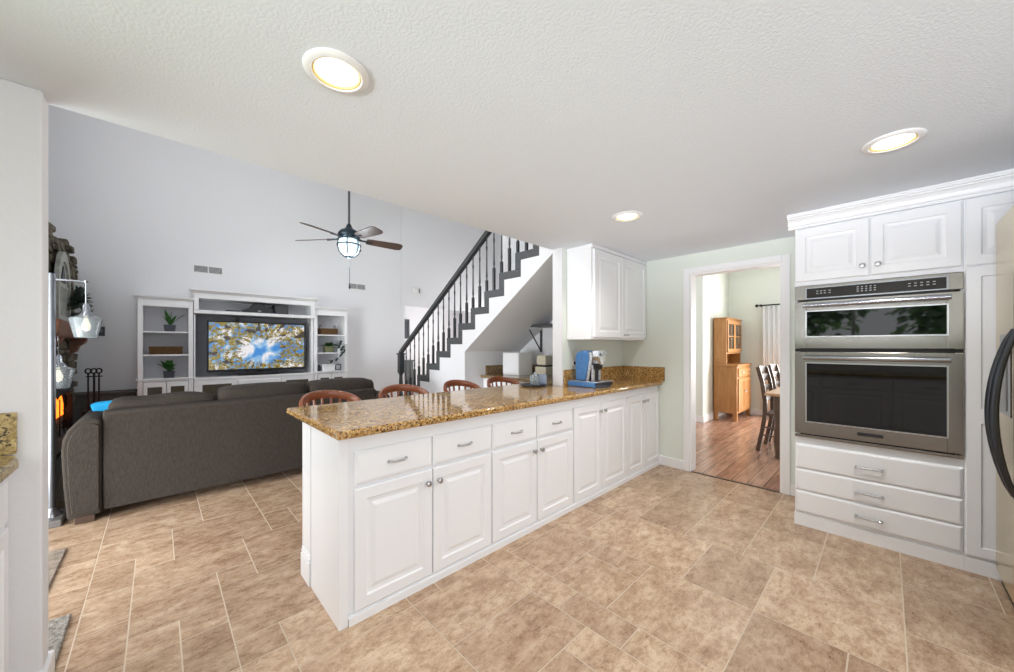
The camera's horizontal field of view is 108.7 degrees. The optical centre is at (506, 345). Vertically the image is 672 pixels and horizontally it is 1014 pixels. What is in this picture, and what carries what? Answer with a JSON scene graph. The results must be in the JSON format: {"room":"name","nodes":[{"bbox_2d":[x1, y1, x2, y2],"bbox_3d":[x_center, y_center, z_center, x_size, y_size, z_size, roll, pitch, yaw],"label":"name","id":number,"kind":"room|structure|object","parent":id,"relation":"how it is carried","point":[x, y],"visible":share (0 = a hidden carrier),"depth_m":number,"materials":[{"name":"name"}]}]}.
{"room":"kitchen","nodes":[
{"label":"kitchen","id":0,"kind":"room"},
{"bbox_2d":[0,78,47,671],"bbox_3d":[-2.013,0.175,1.152,0.690,2.250,0.110,0,0,-44],"label":"wall","id":1,"kind":"structure","parent":0,"point":[23,109],"depth_m":1.32,"materials":[{"name":"white paint"}]},
{"bbox_2d":[0,412,16,455],"bbox_3d":[-1.984,0.311,1.085,0.630,0.148,0.020,0,0,-44],"label":"backsplash","id":2,"kind":"structure","parent":1,"relation":"attached to","point":[8,421],"depth_m":1.29,"materials":[{"name":"yellow stone"}]},
{"bbox_2d":[39,650,54,671],"bbox_3d":[-1.776,1.252,1.377,0.064,0.095,0.142,0,0,-44],"label":"baseboard","id":3,"kind":"structure","parent":1,"relation":"attached to","point":[49,666],"depth_m":1.40,"materials":[{"name":"white"}]},
{"bbox_2d":[48,104,499,396],"bbox_3d":[-2.735,-1.150,6.460,7.000,4.900,0.130,0,0,-44],"label":"wall","id":4,"kind":"structure","parent":0,"point":[136,209],"depth_m":5.14,"materials":[{"name":"white paint"}]},
{"bbox_2d":[98,327,104,335],"bbox_3d":[-4.849,-0.175,4.338,0.070,0.110,0.024,0,0,-44],"label":"thermostat","id":5,"kind":"object","parent":4,"relation":"attached to","point":[102,329],"visible":0.52,"depth_m":4.34,"materials":[{"name":"grey plastic"}]},
{"bbox_2d":[192,263,222,275],"bbox_3d":[-4.134,-1.054,5.034,0.331,0.128,0.010,0,0,-44],"label":"air vent","id":6,"kind":"object","parent":4,"relation":"in","point":[196,268],"visible":1,"depth_m":5.03,"materials":[{"name":"white plastic"}]},
{"bbox_2d":[194,265,207,272],"bbox_3d":[-4.189,-1.054,4.977,0.144,0.088,0.005,0,0,-44],"label":"grille","id":7,"kind":"object","parent":6,"relation":"attached to","point":[197,268],"depth_m":4.98,"materials":[{"name":"white plastic"}]},
{"bbox_2d":[209,267,221,273],"bbox_3d":[-4.076,-1.054,5.086,0.144,0.088,0.005,0,0,-44],"label":"grille","id":8,"kind":"object","parent":6,"relation":"attached to","point":[212,270],"depth_m":5.09,"materials":[{"name":"white plastic"}]},
{"bbox_2d":[348,282,365,290],"bbox_3d":[-2.660,-1.054,6.448,0.320,0.128,0.010,0,0,-44],"label":"air vent","id":9,"kind":"object","parent":4,"relation":"in","point":[353,286],"visible":1,"depth_m":6.45,"materials":[{"name":"white plastic"}]},
{"bbox_2d":[357,284,364,289],"bbox_3d":[-2.605,-1.054,6.499,0.139,0.088,0.001,0,0,-44],"label":"grille","id":10,"kind":"object","parent":9,"relation":"attached to","point":[359,286],"depth_m":6.50,"materials":[{"name":"white plastic"}]},
{"bbox_2d":[401,305,404,394],"bbox_3d":[-2.066,0.256,7.109,0.076,2.089,0.120,0,0,-44],"label":"wall","id":11,"kind":"structure","parent":0,"point":[402,306],"depth_m":7.08,"materials":[{"name":"white paint"}]},
{"bbox_2d":[405,306,459,394],"bbox_3d":[-2.234,0.000,9.152,2.750,2.600,0.100,0,0,-44],"label":"wall","id":12,"kind":"structure","parent":0,"point":[415,314],"depth_m":9.26,"materials":[{"name":"white paint"}]},
{"bbox_2d":[405,319,409,338],"bbox_3d":[-2.466,-0.415,8.838,0.200,0.470,0.029,0,0,-44],"label":"picture","id":13,"kind":"object","parent":12,"relation":"attached to","point":[407,321],"visible":0.51,"depth_m":8.88,"materials":[{"name":"grey paint"}]},
{"bbox_2d":[405,321,407,336],"bbox_3d":[-2.471,-0.415,8.844,0.140,0.390,0.014,0,0,-44],"label":"print","id":14,"kind":"object","parent":13,"relation":"attached to","point":[406,322],"depth_m":8.86,"materials":[{"name":"grey"}]},
{"bbox_2d":[461,235,500,322],"bbox_3d":[0.072,-1.150,8.662,0.100,4.900,3.800,0,0,-44],"label":"wall","id":15,"kind":"structure","parent":0,"point":[462,312],"depth_m":9.74,"materials":[{"name":"white paint"}]},
{"bbox_2d":[502,235,508,271],"bbox_3d":[1.453,-1.150,7.285,4.215,4.900,0.100,0,0,-44],"label":"wall","id":16,"kind":"structure","parent":0,"point":[505,246],"depth_m":5.81,"materials":[{"name":"white paint"}]},
{"bbox_2d":[0,0,1013,261],"bbox_3d":[1.212,-1.100,0.802,5.100,0.300,5.080,0,0,-44],"label":"ceiling","id":17,"kind":"structure","parent":0,"point":[536,122],"depth_m":1.40,"materials":[{"name":"white paint"}]},
{"bbox_2d":[302,47,368,93],"bbox_3d":[-0.589,-0.944,1.261,0.210,0.012,0.210,0,0,-44],"label":"recessed light","id":18,"kind":"object","parent":17,"relation":"in","point":[337,71],"visible":1,"depth_m":1.25,"materials":[{"name":"white"}]},
{"bbox_2d":[612,211,641,221],"bbox_3d":[0.877,-0.944,2.658,0.210,0.012,0.210,0,0,-44],"label":"recessed light","id":19,"kind":"object","parent":17,"relation":"in","point":[626,216],"visible":1,"depth_m":2.65,"materials":[{"name":"white"}]},
{"bbox_2d":[861,128,926,153],"bbox_3d":[1.789,-0.944,1.686,0.210,0.012,0.210,0,0,-44],"label":"recessed light","id":20,"kind":"object","parent":17,"relation":"in","point":[896,140],"visible":1,"depth_m":1.68,"materials":[{"name":"white"}]},
{"bbox_2d":[48,413,1013,671],"bbox_3d":[0.710,1.329,4.449,9.415,0.062,11.437,0,0,-44],"label":"floor","id":21,"kind":"structure","parent":0,"point":[668,569],"depth_m":1.89,"materials":[{"name":"tile"}]},
{"bbox_2d":[0,479,8,671],"bbox_3d":[-0.917,0.864,-0.004,0.651,0.873,3.064,0,0,-44],"label":"base cabinet","id":22,"kind":"object","parent":21,"relation":"on","point":[4,531],"visible":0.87,"depth_m":1.22,"materials":[{"name":"white"}]},
{"bbox_2d":[0,412,18,482],"bbox_3d":[-0.915,0.331,-0.014,0.650,0.188,3.087,0,0,-44],"label":"countertop","id":23,"kind":"structure","parent":22,"relation":"on","point":[8,421],"depth_m":1.28,"materials":[{"name":"brown stone"}]},
{"bbox_2d":[48,547,66,589],"bbox_3d":[-2.814,1.293,1.922,0.560,0.014,0.590,0,0,-44],"label":"door mat","id":24,"kind":"object","parent":21,"relation":"on","point":[55,557],"visible":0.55,"depth_m":2.17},
{"bbox_2d":[48,614,70,664],"bbox_3d":[-2.198,1.292,1.366,0.680,0.016,0.415,0,0,-44],"label":"mat","id":25,"kind":"object","parent":21,"relation":"on","point":[57,627],"visible":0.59,"depth_m":1.63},
{"bbox_2d":[48,222,87,506],"bbox_3d":[-4.155,0.116,3.351,0.625,2.370,2.087,0,0,-44],"label":"stone fireplace","id":26,"kind":"object","parent":21,"relation":"on","point":[69,344],"visible":0.16,"depth_m":3.49,"materials":[{"name":"black"}]},
{"bbox_2d":[56,415,62,433],"bbox_3d":[-4.321,0.767,3.427,0.730,0.141,0.135,0,0,44],"label":"logs","id":27,"kind":"object","parent":26,"relation":"in","point":[57,419],"visible":0.11,"depth_m":3.46,"materials":[{"name":"brown wood"}]},
{"bbox_2d":[56,396,62,418],"bbox_3d":[-4.346,0.598,3.482,0.098,0.208,0.684,0,0,-44],"label":"flames","id":28,"kind":"object","parent":27,"relation":"on","point":[60,397],"visible":0.23,"depth_m":3.61,"materials":[{"name":"orange"}]},
{"bbox_2d":[54,251,70,320],"bbox_3d":[-4.052,-0.533,3.318,0.028,0.653,0.600,0,0,-44],"label":"arched panel","id":29,"kind":"object","parent":26,"relation":"on","point":[62,270],"visible":0.91,"depth_m":3.28,"materials":[{"name":"grey"}]},
{"bbox_2d":[67,285,92,316],"bbox_3d":[-4.198,-0.399,3.580,0.178,0.385,0.557,0,0,-44],"label":"greenery","id":30,"kind":"object","parent":26,"relation":"on","point":[78,298],"visible":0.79,"depth_m":3.52,"materials":[{"name":"green"}]},
{"bbox_2d":[82,368,102,415],"bbox_3d":[-4.487,0.544,3.954,0.180,0.613,0.180,0,0,-44],"label":"tool","id":31,"kind":"object","parent":26,"relation":"on","point":[98,373],"visible":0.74,"depth_m":3.92,"materials":[{"name":"black metal"}]},
{"bbox_2d":[48,273,102,528],"bbox_3d":[-3.346,0.383,2.782,0.355,1.835,0.428,0,0,-44],"label":"floor lamp","id":32,"kind":"object","parent":21,"relation":"on","point":[85,324],"visible":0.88,"depth_m":2.68,"materials":[{"name":"metal"}]},
{"bbox_2d":[56,354,67,366],"bbox_3d":[-3.485,0.115,2.823,0.100,0.100,0.100,0,0,-44],"label":"socket","id":33,"kind":"object","parent":32,"relation":"attached to","point":[59,360],"depth_m":2.81,"materials":[{"name":"silver metal"}]},
{"bbox_2d":[76,303,94,315],"bbox_3d":[-3.223,-0.277,2.784,0.100,0.100,0.100,0,0,-44],"label":"socket","id":34,"kind":"object","parent":32,"relation":"attached to","point":[85,308],"depth_m":2.77,"materials":[{"name":"silver metal"}]},
{"bbox_2d":[73,389,136,423],"bbox_3d":[-4.805,0.917,4.162,0.800,0.765,0.300,0,0,-44],"label":"stone ledge","id":35,"kind":"object","parent":21,"relation":"on","point":[80,405],"visible":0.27,"depth_m":4.10,"materials":[{"name":"stone"}]},
{"bbox_2d":[133,294,194,395],"bbox_3d":[-4.310,0.344,4.583,0.549,1.912,0.378,0,0,-44],"label":"bookcase","id":36,"kind":"object","parent":21,"relation":"on","point":[150,379],"visible":0.44,"depth_m":4.61,"materials":[{"name":"white"}]},
{"bbox_2d":[149,346,182,354],"bbox_3d":[-4.285,0.053,4.571,0.310,0.100,0.204,0,0,-44],"label":"wicker basket","id":37,"kind":"object","parent":36,"relation":"on","point":[152,349],"visible":0.98,"depth_m":4.50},
{"bbox_2d":[158,360,175,377],"bbox_3d":[-4.249,0.287,4.574,0.243,0.224,0.181,0,0,10],"label":"potted fern","id":38,"kind":"object","parent":36,"relation":"on","point":[168,365],"visible":1,"depth_m":4.55,"materials":[{"name":"green plant"}]},
{"bbox_2d":[163,371,174,377],"bbox_3d":[-4.269,0.357,4.593,0.109,0.085,0.109,0,0,-44],"label":"pot","id":39,"kind":"object","parent":38,"relation":"on","point":[167,374],"depth_m":4.56,"materials":[{"name":"grey"}]},
{"bbox_2d":[163,310,183,331],"bbox_3d":[-4.237,-0.319,4.624,0.208,0.274,0.114,0,0,-44],"label":"aloe","id":40,"kind":"object","parent":36,"relation":"on","point":[170,327],"visible":0.95,"depth_m":4.58,"materials":[{"name":"green"}]},
{"bbox_2d":[164,325,175,331],"bbox_3d":[-4.263,-0.225,4.599,0.114,0.085,0.114,0,0,-44],"label":"pot","id":41,"kind":"object","parent":40,"relation":"on","point":[166,327],"depth_m":4.56,"materials":[{"name":"grey"}]},
{"bbox_2d":[61,377,389,524],"bbox_3d":[-2.597,0.834,3.800,2.509,0.932,1.009,0,0,-44],"label":"sofa","id":42,"kind":"object","parent":21,"relation":"on","point":[136,449],"visible":0.75,"depth_m":3.04,"materials":[{"name":"fabric"}]},
{"bbox_2d":[91,400,111,410],"bbox_3d":[-3.259,0.661,3.164,0.149,0.408,0.480,0,0,37],"label":"throw pillow","id":43,"kind":"object","parent":42,"relation":"on","point":[103,405],"visible":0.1,"depth_m":3.00,"materials":[{"name":"blue fabric"}]},
{"bbox_2d":[108,391,215,408],"bbox_3d":[-2.953,0.621,3.150,0.670,0.432,0.373,0,0,-44],"label":"cushion","id":44,"kind":"object","parent":42,"relation":"on","point":[182,397],"depth_m":3.04,"materials":[{"name":"fabric"}]},
{"bbox_2d":[215,382,306,400],"bbox_3d":[-2.439,0.603,3.643,0.745,0.469,0.373,0,0,-44],"label":"cushion","id":45,"kind":"object","parent":42,"relation":"on","point":[265,389],"depth_m":3.50,"materials":[{"name":"fabric"}]},
{"bbox_2d":[304,377,373,392],"bbox_3d":[-1.911,0.603,4.150,0.710,0.469,0.373,0,0,-44],"label":"cushion","id":46,"kind":"object","parent":42,"relation":"on","point":[341,384],"depth_m":4.02,"materials":[{"name":"fabric"}]},
{"bbox_2d":[190,287,317,396],"bbox_3d":[-3.590,0.282,5.234,1.490,2.035,0.435,0,0,-44],"label":"media console","id":47,"kind":"object","parent":21,"relation":"on","point":[214,303],"visible":0.34,"depth_m":5.08,"materials":[{"name":"white"}]},
{"bbox_2d":[207,320,305,375],"bbox_3d":[-3.574,0.037,5.245,1.174,0.750,0.142,0,0,-44],"label":"television","id":48,"kind":"object","parent":47,"relation":"on","point":[231,345],"visible":0.88,"depth_m":5.15,"materials":[{"name":"black plastic"}]},
{"bbox_2d":[241,304,273,313],"bbox_3d":[-3.588,-0.532,5.216,0.382,0.132,0.204,0,0,-44],"label":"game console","id":49,"kind":"object","parent":47,"relation":"on","point":[255,308],"visible":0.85,"depth_m":5.16,"materials":[{"name":"black plastic"}]},
{"bbox_2d":[248,371,278,374],"bbox_3d":[-3.479,0.387,5.203,0.375,0.050,0.045,0,0,-44],"label":"soundbar","id":50,"kind":"object","parent":47,"relation":"on","point":[258,372],"visible":1,"depth_m":5.18,"materials":[{"name":"black plastic"}]},
{"bbox_2d":[272,305,287,313],"bbox_3d":[-3.384,-0.535,5.424,0.172,0.139,0.207,0,0,-44],"label":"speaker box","id":51,"kind":"object","parent":47,"relation":"on","point":[277,309],"visible":0.85,"depth_m":5.35,"materials":[{"name":"black plastic"}]},
{"bbox_2d":[301,422,347,630],"bbox_3d":[-0.173,0.863,2.625,2.215,0.874,0.584,0,0,-44],"label":"peninsula end panel","id":52,"kind":"object","parent":21,"relation":"on","point":[324,554],"visible":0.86,"depth_m":1.77,"materials":[{"name":"white"}]},
{"bbox_2d":[299,390,360,406],"bbox_3d":[-1.241,0.818,2.628,0.436,0.966,0.452,0,0,38],"label":"bar stool","id":53,"kind":"object","parent":21,"relation":"on","point":[312,396],"visible":0.17,"depth_m":2.76,"materials":[{"name":"brown wood"}]},
{"bbox_2d":[313,306,348,379],"bbox_3d":[-2.919,0.344,5.918,0.550,1.912,0.378,0,0,-44],"label":"bookcase","id":54,"kind":"object","parent":21,"relation":"on","point":[327,317],"visible":0.37,"depth_m":5.98,"materials":[{"name":"white"}]},
{"bbox_2d":[317,325,337,334],"bbox_3d":[-2.905,-0.262,5.895,0.253,0.160,0.204,0,0,-44],"label":"wicker basket","id":55,"kind":"object","parent":54,"relation":"on","point":[322,331],"visible":0.96,"depth_m":5.83,"materials":[{"name":"brown wicker"}]},
{"bbox_2d":[317,342,337,351],"bbox_3d":[-2.873,0.017,5.888,0.258,0.173,0.344,0,0,36],"label":"ivy","id":56,"kind":"object","parent":54,"relation":"on","point":[327,347],"visible":0.99,"depth_m":5.86,"materials":[{"name":"green"}]},
{"bbox_2d":[323,346,333,351],"bbox_3d":[-2.898,0.053,5.909,0.134,0.100,0.134,0,0,-44],"label":"pot","id":57,"kind":"object","parent":56,"relation":"on","point":[325,348],"depth_m":5.86,"materials":[{"name":"green"}]},
{"bbox_2d":[319,364,335,370],"bbox_3d":[-2.906,0.345,5.888,0.200,0.107,0.150,0,0,-44],"label":"box","id":58,"kind":"object","parent":54,"relation":"on","point":[324,367],"visible":0.87,"depth_m":5.83,"materials":[{"name":"white"}]},
{"bbox_2d":[328,340,346,363],"bbox_3d":[-2.768,0.097,5.887,0.299,0.374,0.241,0,0,-44],"label":"trailing plant","id":59,"kind":"object","parent":54,"relation":"on","point":[341,349],"visible":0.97,"depth_m":5.89,"materials":[{"name":"green plant"}]},
{"bbox_2d":[378,384,428,398],"bbox_3d":[-0.832,0.818,3.035,0.452,0.966,0.436,0,0,-38],"label":"bar stool","id":60,"kind":"object","parent":21,"relation":"on","point":[395,387],"visible":0.18,"depth_m":3.19,"materials":[{"name":"brown wood"}]},
{"bbox_2d":[405,360,413,391],"bbox_3d":[-2.401,0.818,8.763,0.270,0.965,0.210,0,0,-44],"label":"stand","id":61,"kind":"object","parent":21,"relation":"on","point":[408,361],"visible":0.16,"depth_m":8.69,"materials":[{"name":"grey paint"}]},
{"bbox_2d":[348,415,492,626],"bbox_3d":[-0.550,0.864,2.132,0.886,0.873,0.462,0,0,-44],"label":"base cabinet","id":62,"kind":"object","parent":21,"relation":"on","point":[419,498],"visible":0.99,"depth_m":1.92,"materials":[{"name":"white"}]},
{"bbox_2d":[287,366,664,439],"bbox_3d":[0.171,0.329,3.109,3.402,0.193,0.920,0,0,-44],"label":"countertop","id":63,"kind":"structure","parent":62,"relation":"on","point":[353,419],"depth_m":2.39,"materials":[{"name":"stone"}]},
{"bbox_2d":[520,383,546,386],"bbox_3d":[0.256,0.376,3.489,0.260,0.018,0.260,0,0,-44],"label":"serving dish","id":64,"kind":"object","parent":63,"relation":"on","point":[522,384],"visible":0.85,"depth_m":3.47,"materials":[{"name":"grey metal"}]},
{"bbox_2d":[530,372,539,384],"bbox_3d":[0.270,0.310,3.502,0.104,0.122,0.104,0,0,-44],"label":"glass jar","id":65,"kind":"object","parent":64,"relation":"on","point":[534,378],"visible":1,"depth_m":3.46,"materials":[{"name":"white"}]},
{"bbox_2d":[539,374,546,383],"bbox_3d":[0.348,0.335,3.612,0.096,0.100,0.114,0,0,11],"label":"mug","id":66,"kind":"object","parent":63,"relation":"on","point":[543,377],"visible":0.67,"depth_m":3.56,"materials":[{"name":"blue ceramic"}]},
{"bbox_2d":[568,350,613,387],"bbox_3d":[0.812,0.210,3.498,0.305,0.344,0.337,0,0,-44],"label":"coffee machine","id":67,"kind":"object","parent":63,"relation":"on","point":[589,363],"visible":1,"depth_m":3.41,"materials":[{"name":"blue plastic"}]},
{"bbox_2d":[569,379,613,382],"bbox_3d":[0.812,0.333,3.507,0.292,0.010,0.313,0,0,-44],"label":"drip tray","id":68,"kind":"object","parent":67,"relation":"on","point":[574,380],"depth_m":3.44,"materials":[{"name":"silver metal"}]},
{"bbox_2d":[443,380,480,391],"bbox_3d":[-0.379,0.818,3.470,0.436,0.966,0.452,0,0,42],"label":"bar stool","id":69,"kind":"object","parent":21,"relation":"on","point":[447,384],"visible":0.18,"depth_m":3.63,"materials":[{"name":"brown wood"}]},
{"bbox_2d":[396,230,552,395],"bbox_3d":[-0.279,-0.402,5.126,1.062,3.397,3.328,0,0,-44],"label":"staircase","id":70,"kind":"structure","parent":21,"relation":"on","point":[523,299],"depth_m":4.67,"materials":[{"name":"white paint"}]},
{"bbox_2d":[487,376,520,386],"bbox_3d":[0.012,0.818,3.873,0.452,0.966,0.436,0,0,-41],"label":"bar stool","id":71,"kind":"object","parent":21,"relation":"on","point":[495,379],"visible":0.21,"depth_m":4.04,"materials":[{"name":"brown wood"}]},
{"bbox_2d":[481,364,552,387],"bbox_3d":[0.427,0.782,4.601,0.768,1.035,1.468,0,0,-44],"label":"countertop","id":72,"kind":"structure","parent":21,"relation":"on","point":[490,370],"depth_m":4.81,"materials":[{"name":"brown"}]},
{"bbox_2d":[503,352,531,375],"bbox_3d":[0.140,0.236,4.876,0.266,0.296,0.298,0,0,-44],"label":"bread box","id":73,"kind":"object","parent":72,"relation":"on","point":[514,363],"visible":0.92,"depth_m":4.77,"materials":[{"name":"white"}]},
{"bbox_2d":[535,366,552,375],"bbox_3d":[0.518,0.327,4.808,0.235,0.114,0.180,0,0,-44],"label":"storage box","id":74,"kind":"object","parent":72,"relation":"on","point":[548,371],"visible":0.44,"depth_m":4.71,"materials":[{"name":"beige"}]},
{"bbox_2d":[535,365,552,366],"bbox_3d":[0.507,0.260,4.801,0.220,0.019,0.165,0,0,-44],"label":"tray","id":75,"kind":"object","parent":74,"relation":"on","point":[535,365],"visible":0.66,"depth_m":4.72,"materials":[{"name":"black plastic"}]},
{"bbox_2d":[537,355,552,364],"bbox_3d":[0.509,0.187,4.806,0.190,0.124,0.150,0,0,-44],"label":"tin","id":76,"kind":"object","parent":75,"relation":"on","point":[541,359],"visible":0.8,"depth_m":4.74,"materials":[{"name":"beige"}]},
{"bbox_2d":[490,400,573,551],"bbox_3d":[0.082,0.864,2.738,0.866,0.873,0.462,0,0,-44],"label":"base cabinet","id":77,"kind":"object","parent":21,"relation":"on","point":[531,452],"visible":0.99,"depth_m":2.54,"materials":[{"name":"white"}]},
{"bbox_2d":[572,391,627,508],"bbox_3d":[0.704,0.864,3.337,0.860,0.873,0.460,0,0,-44],"label":"base cabinet","id":78,"kind":"object","parent":21,"relation":"on","point":[598,422],"visible":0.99,"depth_m":3.14,"materials":[{"name":"white"}]},
{"bbox_2d":[625,385,659,480],"bbox_3d":[1.276,0.864,3.886,0.727,0.873,0.460,0,0,-44],"label":"base cabinet","id":79,"kind":"object","parent":21,"relation":"on","point":[642,404],"visible":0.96,"depth_m":3.71,"materials":[{"name":"white"}]},
{"bbox_2d":[713,317,751,421],"bbox_3d":[4.148,0.399,6.647,0.930,1.798,0.412,0,0,-44],"label":"hutch","id":80,"kind":"object","parent":21,"relation":"on","point":[732,378],"visible":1,"depth_m":6.42,"materials":[{"name":"brown wood"}]},
{"bbox_2d":[713,363,751,366],"bbox_3d":[4.137,0.340,6.658,0.920,0.029,0.382,0,0,-44],"label":"countertop","id":81,"kind":"structure","parent":80,"relation":"on","point":[728,364],"depth_m":6.41,"materials":[{"name":"brown wood"}]},
{"bbox_2d":[756,365,774,450],"bbox_3d":[3.443,0.776,4.500,0.456,1.043,0.547,0,0,-44],"label":"dining chair","id":82,"kind":"object","parent":21,"relation":"on","point":[763,368],"visible":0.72,"depth_m":4.51,"materials":[{"name":"brown wood"}]},
{"bbox_2d":[764,387,779,459],"bbox_3d":[4.065,0.920,4.473,1.940,0.756,1.125,0,0,-44],"label":"dining table","id":83,"kind":"object","parent":21,"relation":"on","point":[775,393],"visible":0.16,"depth_m":4.17,"materials":[{"name":"brown wood"}]},
{"bbox_2d":[767,364,779,441],"bbox_3d":[3.890,0.776,4.930,0.456,1.043,0.547,0,0,-44],"label":"dining chair","id":84,"kind":"object","parent":21,"relation":"on","point":[776,373],"visible":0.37,"depth_m":4.94,"materials":[{"name":"brown wood"}]},
{"bbox_2d":[794,200,963,569],"bbox_3d":[2.582,0.225,2.584,0.647,2.150,0.778,0,0,-44],"label":"tall cabinet","id":85,"kind":"object","parent":21,"relation":"on","point":[909,503],"visible":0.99,"depth_m":2.33,"materials":[{"name":"white"}]},
{"bbox_2d":[795,272,963,458],"bbox_3d":[2.553,0.112,2.554,0.638,1.084,0.772,0,0,-44],"label":"double wall oven","id":86,"kind":"object","parent":85,"relation":"in","point":[879,363],"visible":1,"depth_m":2.32,"materials":[{"name":"silver"}]},
{"bbox_2d":[787,168,1013,233],"bbox_3d":[2.729,-0.900,2.411,0.676,0.098,1.300,0,0,-44],"label":"crown molding","id":87,"kind":"structure","parent":85,"relation":"attached to","point":[1001,181],"depth_m":2.24,"materials":[{"name":"white"}]},
{"bbox_2d":[963,191,1013,580],"bbox_3d":[3.032,0.225,2.138,0.616,2.150,0.487,0,0,-44],"label":"pantry cabinet","id":88,"kind":"object","parent":21,"relation":"on","point":[981,215],"visible":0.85,"depth_m":2.06,"materials":[{"name":"white"}]},
{"bbox_2d":[984,205,1013,606],"bbox_3d":[2.621,0.296,1.464,0.900,2.008,0.843,0,0,-44],"label":"refrigerator","id":89,"kind":"object","parent":21,"relation":"on","point":[999,394],"visible":1,"depth_m":1.80,"materials":[{"name":"grey metal"}]},
{"bbox_2d":[510,238,552,364],"bbox_3d":[0.661,-1.150,4.987,0.100,4.900,1.720,0,0,-44],"label":"wall","id":90,"kind":"structure","parent":0,"point":[547,333],"depth_m":5.18,"materials":[{"name":"white paint"}]},
{"bbox_2d":[485,364,535,373],"bbox_3d":[0.460,0.325,4.632,0.678,0.120,1.468,0,0,-44],"label":"backsplash","id":91,"kind":"structure","parent":90,"relation":"attached to","point":[489,369],"depth_m":5.03,"materials":[{"name":"stone"}]},
{"bbox_2d":[529,324,552,351],"bbox_3d":[0.700,-0.099,4.656,0.298,0.367,1.150,0,0,-44],"label":"shelf","id":92,"kind":"object","parent":90,"relation":"attached to","point":[537,325],"visible":0.2,"depth_m":4.96,"materials":[{"name":"metal"}]},
{"bbox_2d":[563,248,621,385],"bbox_3d":[0.916,0.175,3.963,1.150,2.250,0.110,0,0,-44],"label":"wall","id":93,"kind":"structure","parent":0,"point":[613,349],"depth_m":3.68,"materials":[{"name":"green paint"}]},
{"bbox_2d":[553,248,562,385],"bbox_3d":[0.496,0.175,3.560,0.013,2.250,0.114,0,0,-44],"label":"trim","id":94,"kind":"structure","parent":93,"relation":"attached to","point":[557,253],"depth_m":3.54,"materials":[{"name":"white paint"}]},
{"bbox_2d":[566,243,645,340],"bbox_3d":[1.088,-0.505,3.820,1.090,0.886,0.330,0,0,-44],"label":"upper cabinet","id":95,"kind":"object","parent":93,"relation":"attached to","point":[606,288],"visible":1,"depth_m":3.53,"materials":[{"name":"white"}]},
{"bbox_2d":[564,366,664,385],"bbox_3d":[1.132,0.308,3.743,1.137,0.152,0.503,0,0,-44],"label":"backsplash","id":96,"kind":"structure","parent":93,"relation":"attached to","point":[612,372],"depth_m":4.08,"materials":[{"name":"stone"}]},
{"bbox_2d":[622,236,794,484],"bbox_3d":[3.095,0.075,2.610,0.120,2.450,5.080,0,0,-44],"label":"wall","id":97,"kind":"structure","parent":0,"point":[662,346],"depth_m":3.88,"materials":[{"name":"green paint"}]},
{"bbox_2d":[659,455,682,469],"bbox_3d":[1.756,1.250,3.908,0.014,0.100,0.273,0,0,-44],"label":"baseboard","id":98,"kind":"structure","parent":97,"relation":"attached to","point":[666,461],"depth_m":3.89,"materials":[{"name":"white"}]},
{"bbox_2d":[690,262,781,492],"bbox_3d":[2.208,0.277,3.536,0.127,2.046,0.772,0,0,-44],"label":"door frame","id":99,"kind":"structure","parent":97,"relation":"attached to","point":[692,276],"depth_m":3.77,"materials":[{"name":"white"}]},
{"bbox_2d":[683,254,789,494],"bbox_3d":[2.157,0.247,3.486,0.020,2.105,0.890,0,0,-44],"label":"doorway","id":100,"kind":"structure","parent":97,"relation":"in","point":[785,258],"depth_m":3.23,"materials":[{"name":"white"}]},
{"bbox_2d":[790,484,794,495],"bbox_3d":[2.507,1.250,3.126,0.014,0.100,0.115,0,0,-44],"label":"baseboard","id":101,"kind":"structure","parent":97,"relation":"attached to","point":[792,486],"depth_m":3.15,"materials":[{"name":"white"}]},
{"bbox_2d":[696,273,728,415],"bbox_3d":[3.816,-0.200,6.725,1.480,3.000,0.120,0,0,-44],"label":"wall","id":102,"kind":"structure","parent":0,"point":[711,290],"depth_m":6.33,"materials":[{"name":"white paint"}]},
{"bbox_2d":[703,412,725,422],"bbox_3d":[3.854,1.244,6.668,1.485,0.108,0.015,0,0,-44],"label":"baseboard","id":103,"kind":"structure","parent":102,"relation":"attached to","point":[710,416],"depth_m":6.39,"materials":[{"name":"white"}]},
{"bbox_2d":[691,471,779,492],"bbox_3d":[2.168,1.297,3.497,0.030,0.006,0.742,0,0,-44],"label":"trim","id":104,"kind":"structure","parent":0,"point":[691,471],"depth_m":3.47,"materials":[{"name":"brown wood"}]},
{"bbox_2d":[729,266,779,409],"bbox_3d":[5.474,-0.200,6.154,0.120,3.000,7.300,0,0,-44],"label":"wall","id":105,"kind":"structure","parent":0,"point":[748,288],"depth_m":6.90,"materials":[{"name":"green paint"}]},
{"bbox_2d":[741,408,761,414],"bbox_3d":[4.686,1.244,6.877,0.015,0.108,0.835,0,0,-44],"label":"baseboard","id":106,"kind":"structure","parent":105,"relation":"attached to","point":[752,411],"depth_m":6.86,"materials":[{"name":"white"}]},
{"bbox_2d":[755,304,779,306],"bbox_3d":[5.527,-0.750,5.926,0.116,0.056,2.498,0,0,-44],"label":"curtain rod","id":107,"kind":"object","parent":105,"relation":"attached to","point":[756,305],"visible":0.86,"depth_m":6.68,"materials":[{"name":"black metal"}]},
{"bbox_2d":[762,305,779,416],"bbox_3d":[4.853,0.282,6.584,0.064,2.024,0.380,0,0,-44],"label":"curtain","id":108,"kind":"object","parent":107,"relation":"hanging from","point":[770,315],"visible":0.48,"depth_m":6.63,"materials":[{"name":"white fabric"}]},
{"bbox_3d":[-1.866,-3.650,5.541,7.220,0.100,6.020,0,0,-44],"label":"ceiling","id":109,"kind":"structure","parent":0,"visible":0},
{"bbox_2d":[295,191,402,288],"bbox_3d":[-1.876,-2.142,4.396,1.237,2.914,1.228,0,0,-44],"label":"ceiling fan","id":110,"kind":"object","parent":109,"relation":"hanging from","point":[348,239],"visible":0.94,"depth_m":4.32,"materials":[{"name":"grey metal"}]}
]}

